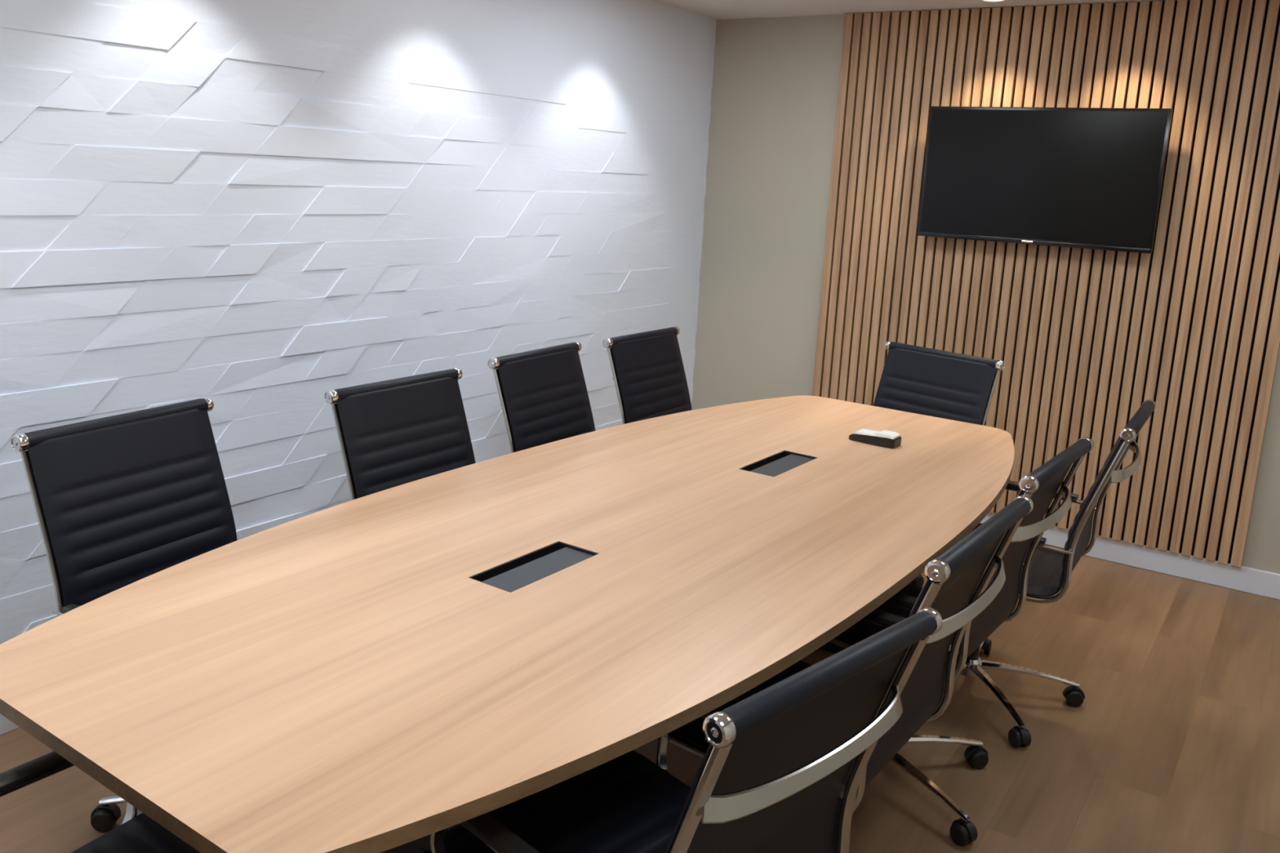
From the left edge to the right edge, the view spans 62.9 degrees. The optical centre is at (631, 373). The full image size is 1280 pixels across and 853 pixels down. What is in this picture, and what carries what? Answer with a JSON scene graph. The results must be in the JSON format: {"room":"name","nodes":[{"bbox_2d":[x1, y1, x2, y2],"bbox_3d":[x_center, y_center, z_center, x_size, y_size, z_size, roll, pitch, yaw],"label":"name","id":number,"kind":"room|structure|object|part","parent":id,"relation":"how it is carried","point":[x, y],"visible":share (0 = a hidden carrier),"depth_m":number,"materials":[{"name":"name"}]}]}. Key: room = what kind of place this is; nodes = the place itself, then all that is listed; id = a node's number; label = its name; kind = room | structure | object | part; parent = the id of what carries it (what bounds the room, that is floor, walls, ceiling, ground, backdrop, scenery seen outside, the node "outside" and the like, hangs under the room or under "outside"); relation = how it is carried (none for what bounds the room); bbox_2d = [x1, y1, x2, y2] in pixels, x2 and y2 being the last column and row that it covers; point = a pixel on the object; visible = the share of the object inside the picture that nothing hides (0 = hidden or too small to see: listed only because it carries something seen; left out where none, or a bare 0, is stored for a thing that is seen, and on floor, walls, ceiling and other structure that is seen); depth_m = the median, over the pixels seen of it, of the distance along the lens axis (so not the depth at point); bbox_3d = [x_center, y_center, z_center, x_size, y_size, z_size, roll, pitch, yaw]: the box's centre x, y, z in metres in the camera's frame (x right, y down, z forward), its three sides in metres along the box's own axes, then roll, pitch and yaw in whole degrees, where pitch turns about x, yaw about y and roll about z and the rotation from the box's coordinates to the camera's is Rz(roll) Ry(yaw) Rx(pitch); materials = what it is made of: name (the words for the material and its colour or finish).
{"room":"conference room","nodes":[
{"label":"conference room","id":0,"kind":"room"},
{"bbox_2d":[0,0,716,644],"bbox_3d":[-1.780,-0.189,2.600,0.111,2.410,7.600,10,13,33],"label":"wall","id":1,"kind":"structure","parent":0,"point":[260,209],"depth_m":3.53,"materials":[{"name":"white paint"}]},
{"bbox_2d":[0,714,19,735],"bbox_3d":[-1.789,0.952,2.774,0.016,0.106,7.584,10,13,33],"label":"baseboard","id":2,"kind":"structure","parent":1,"relation":"attached to","point":[6,726],"depth_m":2.87,"materials":[{"name":"white paint"}]},
{"bbox_2d":[0,555,1279,852],"bbox_3d":[-0.256,1.316,1.795,3.950,0.080,7.800,10,13,33],"label":"floor","id":3,"kind":"structure","parent":0,"point":[1172,744],"depth_m":3.09,"materials":[{"name":"brown wood"}]},
{"bbox_2d":[0,751,199,852],"bbox_3d":[-0.750,0.801,1.534,0.695,0.974,0.769,10,13,33],"label":"office chair","id":4,"kind":"object","parent":3,"relation":"on","point":[140,833],"visible":0.41,"depth_m":1.71,"materials":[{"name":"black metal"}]},
{"bbox_3d":[-0.982,0.729,1.628,0.043,0.166,0.450,10,13,33],"label":"armrest","id":5,"kind":"part","parent":4,"relation":"part of","materials":[{"name":"metal"}]},
{"bbox_3d":[-0.739,0.836,1.554,0.475,0.064,0.521,10,13,33],"label":"seat","id":6,"kind":"part","parent":4,"relation":"part of","materials":[{"name":"black leather"}]},
{"bbox_2d":[10,396,237,832],"bbox_3d":[-0.951,0.625,2.396,0.785,0.974,0.670,7,12,20],"label":"office chair","id":7,"kind":"object","parent":3,"relation":"on","point":[121,500],"visible":0.38,"depth_m":2.45,"materials":[{"name":"black leather"}]},
{"bbox_3d":[-1.090,0.457,2.213,0.584,0.513,0.024,9,12,27],"label":"rail","id":8,"kind":"part","parent":7,"relation":"part of","materials":[{"name":"silver metal"}]},
{"bbox_3d":[-1.079,0.613,2.206,0.450,0.166,0.043,9,12,27],"label":"armrest","id":9,"kind":"part","parent":7,"relation":"part of","materials":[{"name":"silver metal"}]},
{"bbox_3d":[-1.107,1.010,2.485,0.314,0.051,0.034,3,11,0],"label":"leg","id":10,"kind":"part","parent":7,"relation":"part of","materials":[{"name":"silver metal"}]},
{"bbox_3d":[-1.181,0.356,2.514,0.150,0.512,0.475,9,12,27],"label":"backrest","id":11,"kind":"part","parent":7,"relation":"part of","materials":[{"name":"black leather"}]},
{"bbox_2d":[324,367,475,500],"bbox_3d":[-0.407,0.545,2.966,0.769,0.974,0.695,10,13,33],"label":"office chair","id":12,"kind":"object","parent":3,"relation":"on","point":[393,433],"visible":0.29,"depth_m":3.03,"materials":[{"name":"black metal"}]},
{"bbox_3d":[-0.595,0.375,2.778,0.584,0.513,0.024,10,13,33],"label":"rail","id":13,"kind":"part","parent":12,"relation":"part of","materials":[{"name":"silver metal"}]},
{"bbox_2d":[0,395,1014,852],"bbox_3d":[0.119,0.711,2.869,1.306,0.740,3.213,10,13,34],"label":"conference table","id":14,"kind":"object","parent":3,"relation":"on","point":[386,671],"visible":0.98,"depth_m":2.01,"materials":[{"name":"brown wood"}]},
{"bbox_3d":[-0.429,0.843,2.104,0.260,0.712,0.060,10,13,34],"label":"panel leg","id":15,"kind":"part","parent":14,"relation":"part of","materials":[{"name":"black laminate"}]},
{"bbox_3d":[0.665,0.606,3.639,0.260,0.712,0.060,10,13,34],"label":"panel leg","id":16,"kind":"part","parent":14,"relation":"part of","materials":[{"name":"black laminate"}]},
{"bbox_2d":[848,428,901,448],"bbox_3d":[0.828,0.214,3.566,0.168,0.044,0.070,11,13,35],"label":"gadget","id":17,"kind":"object","parent":14,"relation":"on","point":[884,438],"visible":1,"depth_m":3.53,"materials":[{"name":"black plastic"}]},
{"bbox_2d":[487,341,595,453],"bbox_3d":[-0.043,0.443,3.597,0.769,0.974,0.695,9,13,30],"label":"office chair","id":18,"kind":"object","parent":3,"relation":"on","point":[543,393],"visible":0.27,"depth_m":3.64,"materials":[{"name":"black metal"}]},
{"bbox_3d":[-0.222,0.275,3.399,0.584,0.513,0.024,9,13,30],"label":"rail","id":19,"kind":"part","parent":18,"relation":"part of","materials":[{"name":"silver metal"}]},
{"bbox_2d":[602,326,692,424],"bbox_3d":[0.298,0.360,4.119,0.713,0.974,0.695,10,13,33],"label":"office chair","id":20,"kind":"object","parent":3,"relation":"on","point":[650,380],"visible":0.3,"depth_m":4.17,"materials":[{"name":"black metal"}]},
{"bbox_3d":[0.138,0.194,3.922,0.584,0.513,0.024,10,13,33],"label":"rail","id":21,"kind":"part","parent":20,"relation":"part of","materials":[{"name":"silver metal"}]},
{"bbox_2d":[416,607,942,852],"bbox_3d":[-0.005,0.798,1.756,0.695,0.974,0.769,-8,15,-44],"label":"office chair","id":22,"kind":"object","parent":3,"relation":"on","point":[777,773],"visible":0.95,"depth_m":1.56,"materials":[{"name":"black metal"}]},
{"bbox_3d":[-0.151,0.790,1.540,0.043,0.166,0.450,-8,15,-44],"label":"armrest","id":23,"kind":"part","parent":22,"relation":"part of","materials":[{"name":"silver metal"}]},
{"bbox_3d":[-0.017,0.831,1.778,0.475,0.064,0.521,-8,15,-44],"label":"seat","id":24,"kind":"part","parent":22,"relation":"part of","materials":[{"name":"black leather"}]},
{"bbox_3d":[-0.103,0.645,1.505,0.024,0.513,0.584,-8,15,-44],"label":"rail","id":25,"kind":"part","parent":22,"relation":"part of","materials":[{"name":"silver metal"}]},
{"bbox_3d":[0.212,0.740,1.900,0.043,0.166,0.450,-8,15,-44],"label":"armrest","id":26,"kind":"part","parent":22,"relation":"part of","materials":[{"name":"silver metal"}]},
{"bbox_3d":[0.226,0.625,1.503,0.475,0.512,0.150,-8,15,-44],"label":"backrest","id":27,"kind":"part","parent":22,"relation":"part of","materials":[{"name":"black leather"}]},
{"bbox_3d":[0.227,0.600,1.832,0.024,0.513,0.584,-8,15,-44],"label":"rail","id":28,"kind":"part","parent":22,"relation":"part of","materials":[{"name":"silver metal"}]},
{"bbox_2d":[657,495,1033,813],"bbox_3d":[0.323,0.719,2.203,0.769,0.996,0.676,11,13,35],"label":"office chair","id":29,"kind":"object","parent":3,"relation":"on","point":[953,576],"visible":0.39,"depth_m":2.07,"materials":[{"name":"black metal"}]},
{"bbox_3d":[0.222,0.700,1.994,0.450,0.166,0.043,11,13,35],"label":"armrest","id":30,"kind":"part","parent":29,"relation":"part of","materials":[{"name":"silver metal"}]},
{"bbox_3d":[0.319,0.735,2.249,0.521,0.064,0.475,11,13,35],"label":"seat","id":31,"kind":"part","parent":29,"relation":"part of","materials":[{"name":"black leather"}]},
{"bbox_3d":[0.271,0.554,1.965,0.584,0.513,0.024,11,13,35],"label":"rail","id":32,"kind":"part","parent":29,"relation":"part of","materials":[{"name":"silver metal"}]},
{"bbox_3d":[0.524,0.637,2.405,0.450,0.166,0.043,11,13,35],"label":"armrest","id":33,"kind":"part","parent":29,"relation":"part of","materials":[{"name":"black leather"}]},
{"bbox_3d":[0.596,0.524,2.013,0.150,0.512,0.475,11,13,35],"label":"backrest","id":34,"kind":"part","parent":29,"relation":"part of","materials":[{"name":"black leather"}]},
{"bbox_3d":[0.545,0.497,2.338,0.584,0.513,0.024,11,13,35],"label":"rail","id":35,"kind":"part","parent":29,"relation":"part of","materials":[{"name":"silver metal"}]},
{"bbox_2d":[873,340,1004,586],"bbox_3d":[0.968,0.418,4.005,0.719,0.974,0.694,-7,15,-43],"label":"office chair","id":36,"kind":"object","parent":3,"relation":"on","point":[917,380],"visible":0.19,"depth_m":4.12,"materials":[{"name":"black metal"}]},
{"bbox_3d":[1.181,0.165,4.159,0.150,0.512,0.475,-7,15,-43],"label":"backrest","id":37,"kind":"part","parent":36,"relation":"part of","materials":[{"name":"black leather"}]},
{"bbox_3d":[1.170,0.263,3.844,0.584,0.513,0.024,-7,15,-43],"label":"rail","id":38,"kind":"part","parent":36,"relation":"part of","materials":[{"name":"silver metal"}]},
{"bbox_2d":[829,436,1093,846],"bbox_3d":[0.688,0.631,2.765,0.757,0.995,0.676,11,13,35],"label":"office chair","id":39,"kind":"object","parent":3,"relation":"on","point":[1042,485],"visible":0.45,"depth_m":2.63,"materials":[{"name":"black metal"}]},
{"bbox_3d":[0.684,0.649,2.802,0.521,0.064,0.475,11,13,35],"label":"seat","id":40,"kind":"part","parent":39,"relation":"part of","materials":[{"name":"black leather"}]},
{"bbox_3d":[0.585,0.613,2.547,0.450,0.166,0.043,11,13,35],"label":"armrest","id":41,"kind":"part","parent":39,"relation":"part of","materials":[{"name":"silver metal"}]},
{"bbox_3d":[0.757,1.063,2.724,0.034,0.051,0.314,-4,13,-31],"label":"leg","id":42,"kind":"part","parent":39,"relation":"part of","materials":[{"name":"silver metal"}]},
{"bbox_3d":[0.634,0.467,2.518,0.584,0.513,0.024,11,13,35],"label":"rail","id":43,"kind":"part","parent":39,"relation":"part of","materials":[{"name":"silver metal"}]},
{"bbox_3d":[0.840,1.029,2.921,0.314,0.051,0.034,0,11,-14],"label":"leg","id":44,"kind":"part","parent":39,"relation":"part of","materials":[{"name":"silver metal"}]},
{"bbox_3d":[0.959,0.437,2.564,0.150,0.512,0.475,11,13,35],"label":"backrest","id":45,"kind":"part","parent":39,"relation":"part of","materials":[{"name":"black leather"}]},
{"bbox_3d":[0.912,0.411,2.889,0.584,0.513,0.024,11,13,35],"label":"rail","id":46,"kind":"part","parent":39,"relation":"part of","materials":[{"name":"silver metal"}]},
{"bbox_2d":[960,399,1155,746],"bbox_3d":[1.151,0.548,3.322,0.760,0.995,0.678,10,13,31],"label":"office chair","id":47,"kind":"object","parent":3,"relation":"on","point":[1051,567],"visible":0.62,"depth_m":3.11,"materials":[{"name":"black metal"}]},
{"bbox_3d":[1.125,0.988,3.214,0.034,0.051,0.314,1,11,-9],"label":"leg","id":48,"kind":"part","parent":47,"relation":"part of","materials":[{"name":"silver metal"}]},
{"bbox_3d":[1.119,0.573,3.318,0.521,0.064,0.475,10,13,31],"label":"seat","id":49,"kind":"part","parent":47,"relation":"part of","materials":[{"name":"black leather"}]},
{"bbox_3d":[1.040,0.539,3.056,0.450,0.166,0.043,10,13,31],"label":"armrest","id":50,"kind":"part","parent":47,"relation":"part of","materials":[{"name":"silver metal"}]},
{"bbox_3d":[1.278,0.967,3.366,0.314,0.051,0.034,5,11,8],"label":"leg","id":51,"kind":"part","parent":47,"relation":"part of","materials":[{"name":"silver metal"}]},
{"bbox_3d":[1.312,0.471,3.486,0.450,0.166,0.043,10,13,31],"label":"armrest","id":52,"kind":"part","parent":47,"relation":"part of","materials":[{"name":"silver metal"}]},
{"bbox_3d":[1.089,0.393,3.030,0.584,0.513,0.024,10,13,31],"label":"rail","id":53,"kind":"part","parent":47,"relation":"part of","materials":[{"name":"silver metal"}]},
{"bbox_3d":[1.409,0.358,3.100,0.150,0.512,0.475,10,13,31],"label":"backrest","id":54,"kind":"part","parent":47,"relation":"part of","materials":[{"name":"black leather"}]},
{"bbox_3d":[1.337,0.331,3.421,0.584,0.513,0.024,10,13,31],"label":"rail","id":55,"kind":"part","parent":47,"relation":"part of","materials":[{"name":"silver metal"}]},
{"bbox_2d":[653,0,1177,19],"bbox_3d":[-0.127,-1.126,1.325,3.950,0.080,7.800,10,13,33],"label":"ceiling","id":56,"kind":"structure","parent":0,"point":[715,9],"depth_m":4.86,"materials":[{"name":"white paint"}]},
{"bbox_2d":[979,0,1007,2],"bbox_3d":[1.534,-1.589,4.429,0.124,0.010,0.124,10,13,33],"label":"recessed light","id":57,"kind":"object","parent":56,"relation":"in","point":[991,1],"visible":1,"depth_m":4.46,"materials":[{"name":"white"}]},
{"bbox_2d":[691,0,1279,573],"bbox_3d":[1.961,-0.398,4.714,3.950,2.410,0.100,10,13,33],"label":"wall","id":58,"kind":"structure","parent":0,"point":[775,90],"depth_m":5.42,"materials":[{"name":"beige paint"}]},
{"bbox_2d":[812,0,1279,567],"bbox_3d":[1.804,-0.462,4.729,1.997,2.301,0.034,10,13,33],"label":"panel","id":59,"kind":"object","parent":58,"relation":"attached to","point":[1189,326],"visible":0.6,"depth_m":4.57,"materials":[{"name":"brown wood"}]},
{"bbox_2d":[917,106,1173,253],"bbox_3d":[1.787,-0.867,4.599,1.000,0.588,0.093,10,13,33],"label":"television","id":60,"kind":"object","parent":59,"relation":"attached to","point":[1087,178],"visible":1,"depth_m":4.54,"materials":[{"name":"black"}]},
{"bbox_3d":[1.750,-0.583,4.620,0.992,0.020,0.010,10,13,33],"label":"trim","id":61,"kind":"part","parent":60,"relation":"part of","materials":[{"name":"black plastic"}]},
{"bbox_2d":[979,512,1279,599],"bbox_3d":[1.875,0.741,4.879,3.734,0.106,0.016,10,13,33],"label":"baseboard","id":62,"kind":"structure","parent":58,"relation":"attached to","point":[1244,579],"depth_m":4.54,"materials":[{"name":"white paint"}]}
]}

